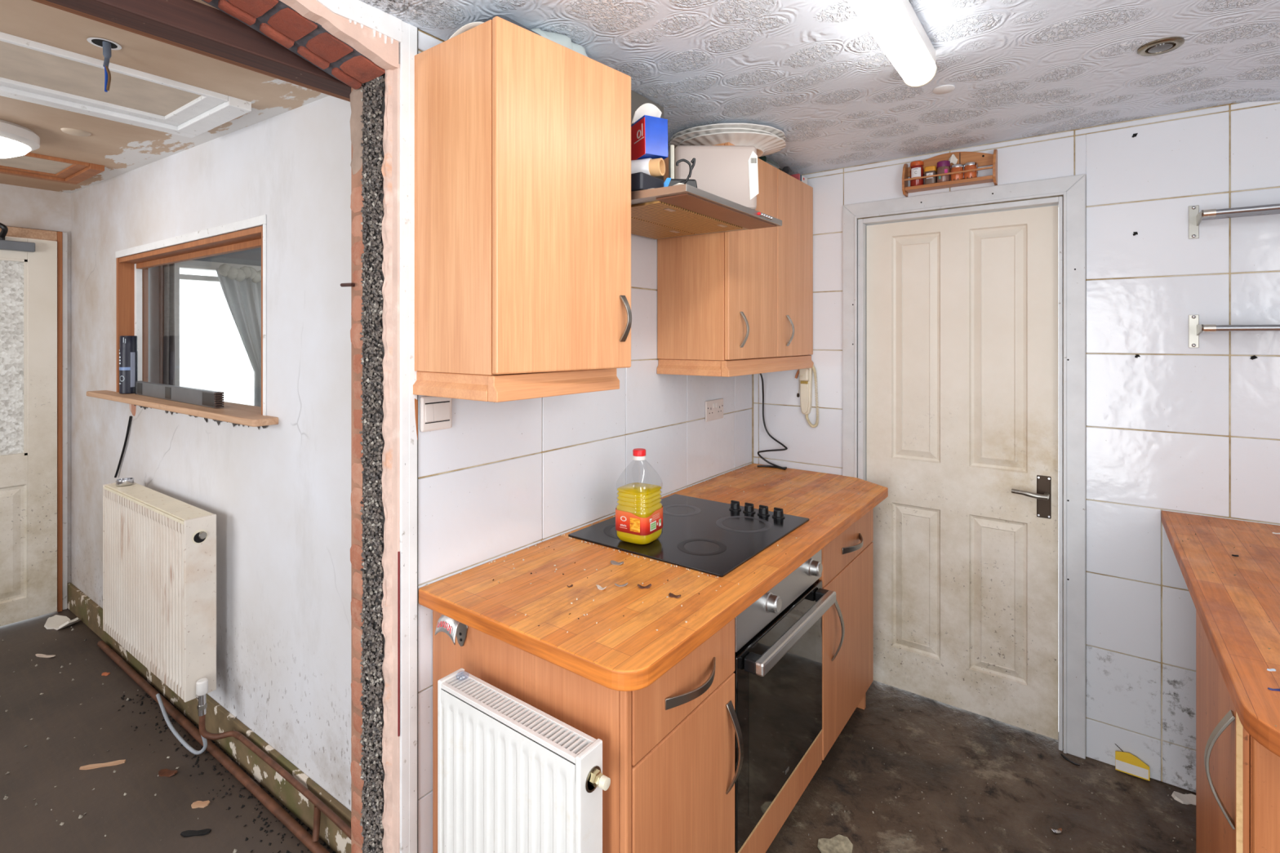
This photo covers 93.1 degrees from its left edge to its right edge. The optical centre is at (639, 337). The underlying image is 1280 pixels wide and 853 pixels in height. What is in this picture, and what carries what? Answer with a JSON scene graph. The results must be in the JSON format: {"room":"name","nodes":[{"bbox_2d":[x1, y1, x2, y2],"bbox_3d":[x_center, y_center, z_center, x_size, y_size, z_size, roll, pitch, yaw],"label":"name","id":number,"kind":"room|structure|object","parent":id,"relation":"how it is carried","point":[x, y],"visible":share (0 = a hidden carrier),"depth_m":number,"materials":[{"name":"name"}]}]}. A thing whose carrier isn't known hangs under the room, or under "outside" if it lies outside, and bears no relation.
{"room":"kitchen","nodes":[
{"label":"kitchen","id":0,"kind":"room"},
{"bbox_2d":[0,183,71,582],"bbox_3d":[-3.894,0.305,2.374,0.100,2.450,2.680,0,0,36],"label":"wall","id":1,"kind":"structure","parent":0,"point":[20,206],"depth_m":3.26,"materials":[{"name":"white paint"}]},
{"bbox_2d":[0,236,57,626],"bbox_3d":[-3.365,0.477,2.959,0.036,1.985,0.760,0,0,36],"label":"door","id":2,"kind":"structure","parent":1,"relation":"in","point":[28,280],"depth_m":3.16,"materials":[{"name":"beige paint"}]},
{"bbox_2d":[0,222,35,252],"bbox_3d":[-3.243,-0.517,3.033,0.071,0.145,0.315,0,0,36],"label":"door closer","id":3,"kind":"object","parent":2,"relation":"attached to","point":[7,245],"depth_m":3.09,"materials":[{"name":"grey metal"}]},
{"bbox_2d":[0,226,67,612],"bbox_3d":[-3.385,0.455,2.999,0.095,2.050,0.810,0,0,36],"label":"door frame","id":4,"kind":"structure","parent":1,"relation":"attached to","point":[61,237],"depth_m":3.28,"materials":[{"name":"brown wood"}]},
{"bbox_2d":[0,0,328,193],"bbox_3d":[-2.031,-0.785,2.749,3.550,0.162,5.500,0,0,36],"label":"ceiling","id":5,"kind":"structure","parent":0,"point":[122,148],"depth_m":1.82,"materials":[{"name":"paint"}]},
{"bbox_2d":[0,119,39,158],"bbox_3d":[-2.345,-0.701,2.130,0.340,0.102,0.340,0,0,36],"label":"ceiling lamp","id":6,"kind":"object","parent":5,"relation":"attached to","point":[15,140],"visible":1,"depth_m":2.15,"materials":[{"name":"white plastic"}]},
{"bbox_2d":[0,136,31,158],"bbox_3d":[-2.345,-0.674,2.130,0.298,0.048,0.298,0,0,36],"label":"diffuser","id":7,"kind":"object","parent":6,"relation":"attached to","point":[10,146],"depth_m":2.16,"materials":[{"name":"white"}]},
{"bbox_2d":[0,152,104,184],"bbox_3d":[-2.904,-0.758,2.401,0.500,0.040,1.100,0,0,36],"label":"hatch","id":8,"kind":"object","parent":5,"relation":"attached to","point":[31,165],"visible":1,"depth_m":2.73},
{"bbox_2d":[60,128,91,136],"bbox_3d":[-2.045,-0.743,2.200,0.082,0.010,0.082,0,0,36],"label":"plate","id":9,"kind":"object","parent":5,"relation":"attached to","point":[73,131],"visible":1,"depth_m":2.19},
{"bbox_2d":[86,37,121,92],"bbox_3d":[-1.303,-0.664,1.477,0.064,0.148,0.065,0,0,-6],"label":"hanging cable","id":10,"kind":"object","parent":5,"relation":"attached to","point":[107,46],"visible":0.94,"depth_m":1.47,"materials":[{"name":"plastic"}]},
{"bbox_2d":[0,31,251,137],"bbox_3d":[-1.788,-0.715,1.472,0.500,0.044,1.335,0,0,36],"label":"ceiling panel","id":11,"kind":"object","parent":5,"relation":"attached to","point":[31,71],"visible":1,"depth_m":1.78,"materials":[{"name":"white paint"}]},
{"bbox_2d":[71,95,351,811],"bbox_3d":[-2.071,0.305,2.653,3.520,2.450,0.106,0,0,35],"label":"wall","id":12,"kind":"structure","parent":0,"point":[279,495],"depth_m":2.02,"materials":[{"name":"white paint"}]},
{"bbox_2d":[114,416,132,477],"bbox_3d":[-2.394,0.510,2.812,0.199,0.305,0.013,0,0,33],"label":"cable","id":13,"kind":"object","parent":12,"relation":"attached to","point":[130,417],"visible":1,"depth_m":2.80,"materials":[{"name":"plastic"}]},
{"bbox_2d":[128,404,136,416],"bbox_3d":[-2.300,0.322,2.764,0.083,0.078,0.027,0,0,35],"label":"scar","id":14,"kind":"object","parent":12,"relation":"attached to","point":[132,408],"visible":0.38,"depth_m":2.75,"materials":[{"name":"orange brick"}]},
{"bbox_2d":[102,482,216,702],"bbox_3d":[-1.852,0.927,2.356,0.900,0.615,0.143,0,0,35],"label":"radiator","id":15,"kind":"object","parent":12,"relation":"attached to","point":[159,549],"visible":1,"depth_m":2.19,"materials":[{"name":"white metal"}]},
{"bbox_2d":[115,477,133,485],"bbox_3d":[-2.166,0.608,2.552,0.060,0.022,0.060,0,0,36],"label":"ring","id":16,"kind":"object","parent":15,"relation":"on","point":[127,481],"visible":1,"depth_m":2.54,"materials":[{"name":"silver metal"}]},
{"bbox_2d":[195,678,208,716],"bbox_3d":[-1.492,1.222,2.064,0.049,0.116,0.034,0,0,35],"label":"radiator valve","id":17,"kind":"object","parent":15,"relation":"attached to","point":[202,685],"visible":1,"depth_m":2.05,"materials":[{"name":"white plastic"}]},
{"bbox_2d":[198,714,242,740],"bbox_3d":[-1.418,1.327,2.069,0.153,0.095,0.047,0,0,4],"label":"copper pipe","id":18,"kind":"object","parent":17,"relation":"attached to","point":[202,731],"visible":0.98,"depth_m":2.06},
{"bbox_2d":[86,390,278,426],"bbox_3d":[-1.890,0.272,2.491,1.773,0.023,0.185,0,0,35],"label":"sill","id":19,"kind":"structure","parent":12,"relation":"attached to","point":[235,413],"depth_m":2.24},
{"bbox_2d":[119,335,137,393],"bbox_3d":[-2.366,0.126,2.807,0.066,0.266,0.066,0,0,35],"label":"spray can","id":20,"kind":"object","parent":19,"relation":"on","point":[128,353],"visible":0.97,"depth_m":2.78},
{"bbox_2d":[119,337,125,383],"bbox_3d":[-2.374,0.107,2.779,0.040,0.213,0.008,0,0,14],"label":"print","id":21,"kind":"object","parent":20,"relation":"attached to","point":[122,340],"depth_m":2.78},
{"bbox_2d":[135,381,223,408],"bbox_3d":[-1.912,0.230,2.494,0.943,0.059,0.028,0,0,36],"label":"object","id":22,"kind":"object","parent":19,"relation":"on","point":[204,397],"visible":1,"depth_m":2.41,"materials":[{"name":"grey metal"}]},
{"bbox_2d":[133,404,267,430],"bbox_3d":[-1.756,0.300,2.371,1.287,0.051,0.016,0,0,35],"label":"cabinet filler","id":23,"kind":"object","parent":19,"relation":"attached to","point":[144,407],"visible":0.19,"depth_m":2.24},
{"bbox_2d":[115,225,262,414],"bbox_3d":[-1.839,-0.061,2.502,1.506,0.682,0.118,0,0,35],"label":"lining","id":24,"kind":"object","parent":12,"relation":"attached to","point":[131,270],"visible":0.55,"depth_m":2.87,"materials":[{"name":"brown wood"}]},
{"bbox_2d":[67,582,351,852],"bbox_3d":[-1.908,1.413,2.472,2.995,0.135,0.016,0,0,35],"label":"baseboard","id":25,"kind":"structure","parent":12,"relation":"attached to","point":[218,720],"depth_m":2.07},
{"bbox_2d":[238,734,351,839],"bbox_3d":[-1.028,1.355,1.824,0.781,0.027,0.020,0,0,35],"label":"copper pipe","id":26,"kind":"object","parent":12,"relation":"attached to","point":[341,824],"visible":0.82,"depth_m":1.81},
{"bbox_2d":[191,247,261,266],"bbox_3d":[-2.589,0.305,4.811,0.100,2.450,2.850,0,0,36],"label":"wall","id":27,"kind":"structure","parent":0,"point":[251,256],"depth_m":4.36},
{"bbox_2d":[148,266,159,383],"bbox_3d":[-3.164,0.305,3.911,0.035,2.250,0.100,0,0,36],"label":"wall post","id":28,"kind":"object","parent":27,"relation":"attached to","point":[153,272],"visible":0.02,"depth_m":3.92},
{"bbox_2d":[174,260,261,386],"bbox_3d":[-2.629,0.070,4.672,0.160,1.180,1.680,0,0,36],"label":"window","id":29,"kind":"structure","parent":27,"relation":"in","point":[188,264],"depth_m":4.06,"materials":[{"name":"white plastic"}]},
{"bbox_2d":[159,262,174,385],"bbox_3d":[-3.072,0.130,3.937,0.039,1.300,0.080,0,0,36],"label":"curtain","id":30,"kind":"object","parent":29,"relation":"hanging from","point":[166,272],"visible":0.59,"depth_m":3.93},
{"bbox_2d":[215,263,261,406],"bbox_3d":[-2.757,0.113,4.292,0.136,1.235,0.405,0,0,36],"label":"curtain","id":31,"kind":"object","parent":29,"relation":"hanging from","point":[241,287],"visible":0.62,"depth_m":4.29,"materials":[{"name":"white fabric"}]},
{"bbox_2d":[201,0,751,852],"bbox_3d":[-0.796,0.355,1.282,0.231,2.350,4.410,0,0,36],"label":"wall","id":32,"kind":"structure","parent":0,"point":[505,478],"depth_m":1.48,"materials":[{"name":"tile"}]},
{"bbox_2d":[45,0,351,98],"bbox_3d":[-1.188,-0.708,0.991,0.080,0.145,1.595,0,0,36],"label":"lintel beam","id":33,"kind":"structure","parent":32,"relation":"attached to","point":[193,24],"depth_m":1.30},
{"bbox_2d":[31,0,351,102],"bbox_3d":[-1.243,-0.709,1.029,0.052,0.122,1.592,0,0,36],"label":"flange","id":34,"kind":"object","parent":33,"relation":"attached to","point":[43,2],"depth_m":1.35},
{"bbox_2d":[419,395,452,431],"bbox_3d":[-0.498,0.185,1.487,0.014,0.086,0.088,0,0,36],"label":"light switch","id":35,"kind":"object","parent":32,"relation":"attached to","point":[435,412],"visible":0.94,"depth_m":1.48,"materials":[{"name":"plastic"}]},
{"bbox_2d":[413,16,631,402],"bbox_3d":[-0.268,-0.268,1.496,0.371,0.808,0.414,0,0,36],"label":"upper cabinet","id":36,"kind":"object","parent":32,"relation":"attached to","point":[522,137],"visible":1,"depth_m":1.37,"materials":[{"name":"brown wood"}]},
{"bbox_2d":[448,22,484,39],"bbox_3d":[-0.337,-0.688,1.415,0.161,0.036,0.171,0,0,36],"label":"folded papers","id":37,"kind":"object","parent":36,"relation":"on","point":[469,25],"visible":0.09,"depth_m":1.36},
{"bbox_2d":[480,14,541,35],"bbox_3d":[-0.337,-0.703,1.440,0.190,0.012,0.150,0,0,36],"label":"folder","id":38,"kind":"object","parent":37,"relation":"on","point":[502,16],"visible":0.12,"depth_m":1.35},
{"bbox_2d":[530,27,588,57],"bbox_3d":[-0.216,-0.703,1.531,0.152,0.066,0.260,0,0,36],"label":"plastic bag","id":39,"kind":"object","parent":36,"relation":"on","point":[562,39],"visible":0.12,"depth_m":1.46,"materials":[{"name":"white"}]},
{"bbox_2d":[631,89,782,239],"bbox_3d":[0.089,-0.544,1.863,0.504,0.384,0.578,0,0,36],"label":"hood","id":40,"kind":"object","parent":32,"relation":"attached to","point":[681,210],"visible":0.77,"depth_m":1.78,"materials":[{"name":"wood"}]},
{"bbox_2d":[631,172,663,191],"bbox_3d":[-0.028,-0.412,1.681,0.160,0.046,0.110,0,0,36],"label":"case","id":41,"kind":"object","parent":40,"relation":"on","point":[639,180],"visible":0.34,"depth_m":1.61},
{"bbox_2d":[631,157,665,176],"bbox_3d":[-0.019,-0.464,1.687,0.174,0.055,0.055,0,0,25],"label":"roll","id":42,"kind":"object","parent":41,"relation":"on","point":[655,166],"visible":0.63,"depth_m":1.65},
{"bbox_2d":[631,115,668,159],"bbox_3d":[0.018,-0.544,1.696,0.074,0.106,0.116,0,-2,-27],"label":"carton","id":43,"kind":"object","parent":42,"relation":"on","point":[649,134],"visible":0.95,"depth_m":1.65,"materials":[{"name":"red cardboard"}]},
{"bbox_2d":[631,102,662,123],"bbox_3d":[0.018,-0.620,1.681,0.082,0.051,0.022,0,0,-6],"label":"tissue","id":44,"kind":"object","parent":43,"relation":"on","point":[647,108],"visible":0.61,"depth_m":1.68,"materials":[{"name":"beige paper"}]},
{"bbox_2d":[663,177,697,187],"bbox_3d":[0.096,-0.418,1.703,0.132,0.050,0.032,0,0,0],"label":"pouch","id":45,"kind":"object","parent":40,"relation":"on","point":[668,181],"visible":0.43,"depth_m":1.69,"materials":[{"name":"plastic"}]},
{"bbox_2d":[668,144,758,209],"bbox_3d":[0.227,-0.488,1.892,0.270,0.200,0.092,0,0,0],"label":"toaster","id":46,"kind":"object","parent":40,"relation":"on","point":[729,172],"visible":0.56,"depth_m":1.85,"materials":[{"name":"beige"}]},
{"bbox_2d":[705,398,723,422],"bbox_3d":[0.320,0.310,2.595,0.012,0.086,0.148,0,0,36],"label":"double socket","id":47,"kind":"object","parent":32,"relation":"attached to","point":[713,408],"visible":1,"depth_m":2.58,"materials":[{"name":"plastic"}]},
{"bbox_2d":[657,142,813,377],"bbox_3d":[0.431,-0.268,2.477,0.328,0.807,0.798,0,0,36],"label":"upper cabinet","id":48,"kind":"object","parent":32,"relation":"attached to","point":[740,302],"visible":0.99,"depth_m":2.23,"materials":[{"name":"brown wood"}]},
{"bbox_2d":[677,131,786,157],"bbox_3d":[0.335,-0.688,2.231,0.397,0.030,0.316,0,0,2],"label":"serving plate","id":49,"kind":"object","parent":48,"relation":"on","point":[765,144],"visible":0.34,"depth_m":2.13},
{"bbox_2d":[669,127,778,148],"bbox_3d":[0.310,-0.700,2.230,0.404,0.030,0.321,0,0,2],"label":"serving plate","id":50,"kind":"object","parent":49,"relation":"on","point":[676,140],"visible":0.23,"depth_m":2.10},
{"bbox_2d":[670,123,785,141],"bbox_3d":[0.321,-0.713,2.228,0.419,0.030,0.334,0,0,2],"label":"serving plate","id":51,"kind":"object","parent":50,"relation":"on","point":[778,132],"visible":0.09,"depth_m":2.09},
{"bbox_2d":[758,155,782,170],"bbox_3d":[0.528,-0.698,2.467,0.050,0.050,0.190,0,0,36],"label":"glass bottle","id":52,"kind":"object","parent":48,"relation":"on","point":[765,158],"visible":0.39,"depth_m":2.41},
{"bbox_2d":[757,373,787,468],"bbox_3d":[0.542,0.343,2.694,0.137,0.514,0.275,0,0,36],"label":"cable","id":53,"kind":"object","parent":48,"relation":"hanging from","point":[761,375],"visible":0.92,"depth_m":2.80,"materials":[{"name":"plastic"}]},
{"bbox_2d":[782,166,792,175],"bbox_3d":[0.623,-0.698,2.577,0.048,0.052,0.048,0,0,36],"label":"ornament","id":54,"kind":"object","parent":48,"relation":"on","point":[787,170],"visible":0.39,"depth_m":2.56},
{"bbox_2d":[791,173,807,184],"bbox_3d":[0.692,-0.688,2.663,0.051,0.032,0.100,0,0,36],"label":"carton","id":55,"kind":"object","parent":48,"relation":"on","point":[798,176],"visible":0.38,"depth_m":2.63,"materials":[{"name":"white cardboard"}]},
{"bbox_2d":[0,608,1195,852],"bbox_3d":[-1.006,1.530,1.991,6.100,0.100,5.500,0,0,36],"label":"floor","id":56,"kind":"structure","parent":0,"point":[851,766],"depth_m":2.00,"materials":[{"name":"concrete"}]},
{"bbox_2d":[35,653,55,657],"bbox_3d":[-2.759,1.478,2.815,0.101,0.008,0.019,0,0,8],"label":"flake","id":57,"kind":"object","parent":56,"relation":"on","point":[36,655],"visible":1,"depth_m":2.81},
{"bbox_2d":[44,614,80,630],"bbox_3d":[-2.969,1.466,3.120,0.156,0.050,0.098,0,0,14],"label":"debris","id":58,"kind":"object","parent":56,"relation":"on","point":[56,622],"visible":1,"depth_m":3.11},
{"bbox_2d":[79,760,125,769],"bbox_3d":[-1.858,1.481,2.099,0.131,0.009,0.021,0,0,-15],"label":"wood sliver","id":59,"kind":"object","parent":56,"relation":"on","point":[119,762],"visible":1,"depth_m":2.10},
{"bbox_2d":[0,626,237,852],"bbox_3d":[-2.048,1.480,2.108,2.718,0.018,0.647,0,0,36],"label":"debris","id":60,"kind":"object","parent":56,"relation":"on","point":[73,679],"depth_m":2.07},
{"bbox_2d":[158,768,177,777],"bbox_3d":[-1.602,1.478,2.059,0.063,0.010,0.029,0,0,8],"label":"flake","id":61,"kind":"object","parent":56,"relation":"on","point":[164,772],"visible":1,"depth_m":2.06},
{"bbox_2d":[155,693,207,755],"bbox_3d":[-1.706,1.417,2.242,0.492,0.116,0.030,0,0,36],"label":"cable","id":62,"kind":"object","parent":56,"relation":"on","point":[170,725],"visible":0.91,"depth_m":2.22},
{"bbox_2d":[180,828,211,837],"bbox_3d":[-1.325,1.479,1.811,0.081,0.008,0.021,0,0,-6],"label":"strip","id":63,"kind":"object","parent":56,"relation":"on","point":[188,833],"visible":1,"depth_m":1.81,"materials":[{"name":"plastic"}]},
{"bbox_2d":[191,800,209,808],"bbox_3d":[-1.392,1.480,1.922,0.052,0.007,0.027,0,0,-4],"label":"flake","id":64,"kind":"object","parent":56,"relation":"on","point":[200,804],"visible":1,"depth_m":1.92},
{"bbox_2d":[97,640,329,852],"bbox_3d":[-1.647,1.465,2.247,2.280,0.027,0.028,0,0,35],"label":"copper pipe","id":65,"kind":"object","parent":56,"relation":"on","point":[305,837],"visible":0.95,"depth_m":2.07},
{"bbox_2d":[311,805,320,841],"bbox_3d":[-0.936,1.406,1.756,0.019,0.093,0.032,0,0,-9],"label":"copper pipe","id":66,"kind":"object","parent":65,"relation":"attached to","point":[317,813],"visible":0.91,"depth_m":1.75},
{"bbox_2d":[114,685,335,852],"bbox_3d":[-1.443,1.480,2.038,1.652,0.018,0.207,0,0,35],"label":"drift","id":67,"kind":"object","parent":56,"relation":"on","point":[123,696],"visible":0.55,"depth_m":2.02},
{"bbox_2d":[432,610,743,852],"bbox_3d":[-0.122,1.060,1.464,0.638,0.840,0.432,0,0,36],"label":"base cabinet","id":68,"kind":"object","parent":56,"relation":"on","point":[668,744],"visible":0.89,"depth_m":1.27,"materials":[{"name":"brown wood"}]},
{"bbox_2d":[435,614,467,646],"bbox_3d":[-0.439,0.679,1.410,0.082,0.082,0.034,0,0,36],"label":"bottle opener","id":69,"kind":"object","parent":68,"relation":"attached to","point":[452,628],"visible":0.67,"depth_m":1.40,"materials":[{"name":"silver metal"}]},
{"bbox_2d":[437,668,610,852],"bbox_3d":[-0.230,1.040,1.214,0.447,0.600,0.094,0,0,36],"label":"radiator","id":70,"kind":"object","parent":68,"relation":"attached to","point":[513,777],"visible":1,"depth_m":1.19,"materials":[{"name":"metal"}]},
{"bbox_2d":[440,671,595,764],"bbox_3d":[-0.253,0.749,1.212,0.389,0.010,0.062,0,0,36],"label":"grille","id":71,"kind":"object","parent":70,"relation":"attached to","point":[548,735],"depth_m":1.19,"materials":[{"name":"white metal"}]},
{"bbox_2d":[418,463,888,691],"bbox_3d":[0.262,0.619,1.980,0.646,0.038,1.797,0,0,36],"label":"countertop","id":72,"kind":"structure","parent":68,"relation":"on","point":[631,655],"depth_m":1.45,"materials":[{"name":"wood"}]},
{"bbox_2d":[426,463,873,632],"bbox_3d":[0.249,0.599,1.984,0.616,0.008,1.749,0,0,36],"label":"crumbs","id":73,"kind":"object","parent":72,"relation":"on","point":[427,584],"visible":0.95,"depth_m":1.62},
{"bbox_2d":[568,493,808,577],"bbox_3d":[0.169,0.582,1.908,0.527,0.036,0.591,0,0,36],"label":"cooktop","id":74,"kind":"object","parent":72,"relation":"in","point":[714,538],"visible":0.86,"depth_m":1.84,"materials":[{"name":"black glass"}]},
{"bbox_2d":[615,448,662,544],"bbox_3d":[-0.002,0.461,1.780,0.117,0.264,0.117,0,0,33],"label":"oil bottle","id":75,"kind":"object","parent":74,"relation":"on","point":[639,509],"visible":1,"depth_m":1.74,"materials":[{"name":"yellow plastic"}]},
{"bbox_2d":[630,517,639,533],"bbox_3d":[-0.014,0.532,1.720,0.033,0.038,0.002,0,0,32],"label":"picture","id":76,"kind":"object","parent":75,"relation":"attached to","point":[634,522],"depth_m":1.72},
{"bbox_2d":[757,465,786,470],"bbox_3d":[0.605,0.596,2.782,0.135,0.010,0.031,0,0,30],"label":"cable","id":77,"kind":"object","parent":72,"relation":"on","point":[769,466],"visible":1,"depth_m":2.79,"materials":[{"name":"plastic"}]},
{"bbox_2d":[733,550,835,852],"bbox_3d":[0.202,1.005,1.865,0.631,0.726,0.589,0,0,36],"label":"oven","id":78,"kind":"object","parent":68,"relation":"in","point":[778,672],"depth_m":1.66,"materials":[{"name":"glass"}]},
{"bbox_2d":[817,834,853,852],"bbox_3d":[0.566,1.478,1.761,0.102,0.009,0.067,0,0,-15],"label":"chunk","id":79,"kind":"object","parent":56,"relation":"on","point":[838,843],"visible":1,"depth_m":1.76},
{"bbox_2d":[818,508,873,760],"bbox_3d":[0.532,1.060,2.348,0.638,0.840,0.567,0,0,36],"label":"base cabinet","id":80,"kind":"object","parent":56,"relation":"on","point":[847,560],"visible":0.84,"depth_m":2.14,"materials":[{"name":"brown wood"}]},
{"bbox_2d":[808,696,1192,852],"bbox_3d":[0.950,1.479,1.589,0.982,0.011,1.582,0,0,36],"label":"debris","id":81,"kind":"object","parent":56,"relation":"on","point":[1123,846],"depth_m":1.93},
{"bbox_2d":[1050,827,1062,834],"bbox_3d":[1.245,1.474,1.812,0.033,0.011,0.014,0,0,2],"label":"scrap","id":82,"kind":"object","parent":56,"relation":"on","point":[1059,830],"visible":1,"depth_m":1.81,"materials":[{"name":"paper"}]},
{"bbox_2d":[1060,754,1079,765],"bbox_3d":[1.500,1.476,2.115,0.008,0.009,0.062,0,0,-25],"label":"clip","id":83,"kind":"object","parent":56,"relation":"on","point":[1062,755],"visible":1,"depth_m":2.12,"materials":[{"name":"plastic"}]},
{"bbox_2d":[1115,743,1150,781],"bbox_3d":[1.641,1.413,2.070,0.029,0.127,0.151,0,0,-42],"label":"tag","id":84,"kind":"object","parent":56,"relation":"on","point":[1126,762],"visible":1,"depth_m":2.05,"materials":[{"name":"paper"}]},
{"bbox_2d":[1171,791,1195,805],"bbox_3d":[1.751,1.479,1.942,0.078,0.020,0.049,0,0,14],"label":"chunk","id":85,"kind":"object","parent":56,"relation":"on","point":[1187,799],"visible":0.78,"depth_m":1.94,"materials":[{"name":"beige paper"}]},
{"bbox_2d":[1195,609,1279,852],"bbox_3d":[1.501,1.047,1.086,0.774,0.866,0.532,0,0,36],"label":"base cabinet","id":86,"kind":"object","parent":56,"relation":"on","point":[1237,779],"visible":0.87,"depth_m":1.14,"materials":[{"name":"brown wood"}]},
{"bbox_2d":[1160,511,1279,757],"bbox_3d":[1.613,0.593,1.218,0.760,0.038,1.422,0,0,36],"label":"countertop","id":87,"kind":"structure","parent":86,"relation":"on","point":[1234,615],"depth_m":1.33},
{"bbox_2d":[675,157,695,184],"bbox_3d":[0.116,-0.448,1.681,0.077,0.101,0.022,0,0,-19],"label":"cable","id":88,"kind":"object","parent":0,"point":[693,161],"visible":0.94,"depth_m":1.68,"materials":[{"name":"black plastic"}]},
{"bbox_2d":[359,0,1279,174],"bbox_3d":[0.207,-0.723,0.478,2.350,0.195,4.510,0,0,36],"label":"ceiling","id":89,"kind":"structure","parent":0,"point":[812,72],"depth_m":1.61,"materials":[{"name":"paint"}]},
{"bbox_2d":[846,0,937,87],"bbox_3d":[0.285,-0.699,0.986,0.083,0.081,1.519,0,0,36],"label":"light","id":90,"kind":"object","parent":89,"relation":"attached to","point":[895,25],"visible":1,"depth_m":1.37,"materials":[{"name":"white plastic"}]},
{"bbox_2d":[932,84,955,94],"bbox_3d":[0.904,-0.738,1.807,0.060,0.007,0.060,0,0,36],"label":"ceiling rose remnant","id":91,"kind":"object","parent":89,"relation":"attached to","point":[944,89],"visible":1,"depth_m":1.80,"materials":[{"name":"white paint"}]},
{"bbox_2d":[1137,36,1184,56],"bbox_3d":[1.320,-0.736,1.539,0.092,0.008,0.092,0,0,36],"label":"recessed light","id":92,"kind":"object","parent":89,"relation":"in","point":[1162,46],"visible":1,"depth_m":1.53,"materials":[{"name":"brown metal"}]},
{"bbox_2d":[751,100,1279,792],"bbox_3d":[1.435,0.355,2.305,2.550,2.350,0.111,0,0,36],"label":"wall","id":93,"kind":"structure","parent":0,"point":[1176,427],"depth_m":2.03,"materials":[{"name":"tile"}]},
{"bbox_2d":[795,364,819,427],"bbox_3d":[0.744,0.263,2.720,0.113,0.282,0.045,0,0,36],"label":"wall phone","id":94,"kind":"object","parent":93,"relation":"attached to","point":[805,380],"visible":0.98,"depth_m":2.71,"materials":[{"name":"plastic"}]},
{"bbox_2d":[902,149,997,196],"bbox_3d":[1.203,-0.651,2.368,0.326,0.150,0.065,0,0,36],"label":"spice rack","id":95,"kind":"object","parent":93,"relation":"attached to","point":[983,159],"visible":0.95,"depth_m":2.35,"materials":[{"name":"brown wood"}]},
{"bbox_2d":[910,160,924,186],"bbox_3d":[1.112,-0.653,2.437,0.050,0.100,0.050,0,0,36],"label":"spice jar","id":96,"kind":"object","parent":95,"relation":"on","point":[917,166],"visible":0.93,"depth_m":2.42,"materials":[{"name":"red glass"}]},
{"bbox_2d":[924,165,937,184],"bbox_3d":[1.152,-0.639,2.405,0.042,0.071,0.045,0,0,36],"label":"spice jar","id":97,"kind":"object","parent":95,"relation":"on","point":[931,170],"visible":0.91,"depth_m":2.39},
{"bbox_2d":[936,160,950,182],"bbox_3d":[1.190,-0.645,2.379,0.048,0.084,0.048,0,0,36],"label":"spice jar","id":98,"kind":"object","parent":95,"relation":"on","point":[943,166],"visible":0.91,"depth_m":2.36,"materials":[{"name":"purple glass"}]},
{"bbox_2d":[904,175,993,192],"bbox_3d":[1.204,-0.597,2.369,0.308,0.013,0.061,0,0,36],"label":"shelf","id":99,"kind":"object","parent":95,"relation":"attached to","point":[987,179],"depth_m":2.35,"materials":[{"name":"brown wood"}]},
{"bbox_2d":[948,154,957,164],"bbox_3d":[1.221,-0.695,2.370,0.037,0.042,0.010,0,0,23],"label":"paper scrap","id":100,"kind":"object","parent":95,"relation":"in","point":[953,158],"visible":0.98,"depth_m":2.37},
{"bbox_2d":[950,164,964,181],"bbox_3d":[1.229,-0.634,2.350,0.050,0.062,0.048,0,0,36],"label":"spice jar","id":101,"kind":"object","parent":95,"relation":"on","point":[956,167],"visible":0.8,"depth_m":2.33,"materials":[{"name":"orange glass"}]},
{"bbox_2d":[963,161,977,178],"bbox_3d":[1.266,-0.634,2.323,0.050,0.062,0.048,0,0,36],"label":"spice jar","id":102,"kind":"object","parent":95,"relation":"on","point":[972,165],"visible":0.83,"depth_m":2.31,"materials":[{"name":"orange glass"}]},
{"bbox_2d":[866,204,1058,740],"bbox_3d":[1.241,0.493,2.401,0.680,1.949,0.100,0,0,36],"label":"door","id":103,"kind":"structure","parent":93,"relation":"in","point":[962,311],"depth_m":2.38,"materials":[{"name":"beige paint"}]},
{"bbox_2d":[842,173,1085,759],"bbox_3d":[1.252,0.454,2.422,0.850,2.053,0.121,0,0,36],"label":"door frame","id":104,"kind":"structure","parent":93,"relation":"attached to","point":[1073,188],"depth_m":2.17,"materials":[{"name":"wood"}]},
{"bbox_2d":[1188,203,1279,239],"bbox_3d":[2.026,-0.373,1.723,0.687,0.107,0.123,0,0,36],"label":"wall rack","id":105,"kind":"object","parent":93,"relation":"attached to","point":[1195,217],"visible":1,"depth_m":1.86,"materials":[{"name":"silver metal"}]},
{"bbox_2d":[1203,208,1216,217],"bbox_3d":[1.750,-0.382,1.865,0.028,0.023,0.023,0,0,36],"label":"socket","id":106,"kind":"object","parent":105,"relation":"attached to","point":[1210,212],"depth_m":1.86,"materials":[{"name":"silver metal"}]},
{"bbox_2d":[1188,314,1279,347],"bbox_3d":[2.026,-0.019,1.723,0.687,0.107,0.123,0,0,36],"label":"wall rack","id":107,"kind":"object","parent":93,"relation":"attached to","point":[1195,329],"visible":1,"depth_m":1.86,"materials":[{"name":"silver metal"}]},
{"bbox_2d":[1203,324,1216,332],"bbox_3d":[1.750,-0.028,1.865,0.028,0.023,0.023,0,0,36],"label":"socket","id":108,"kind":"object","parent":107,"relation":"attached to","point":[1206,327],"depth_m":1.86,"materials":[{"name":"silver metal"}]},
{"label":"outside","id":109,"kind":"structure","parent":0,"visible":0},
{"bbox_2d":[179,356,253,405],"bbox_3d":[-19.197,1.830,29.943,56.100,0.100,100.000,0,0,36],"label":"ground","id":110,"kind":"structure","parent":109,"point":[233,376],"depth_m":27.37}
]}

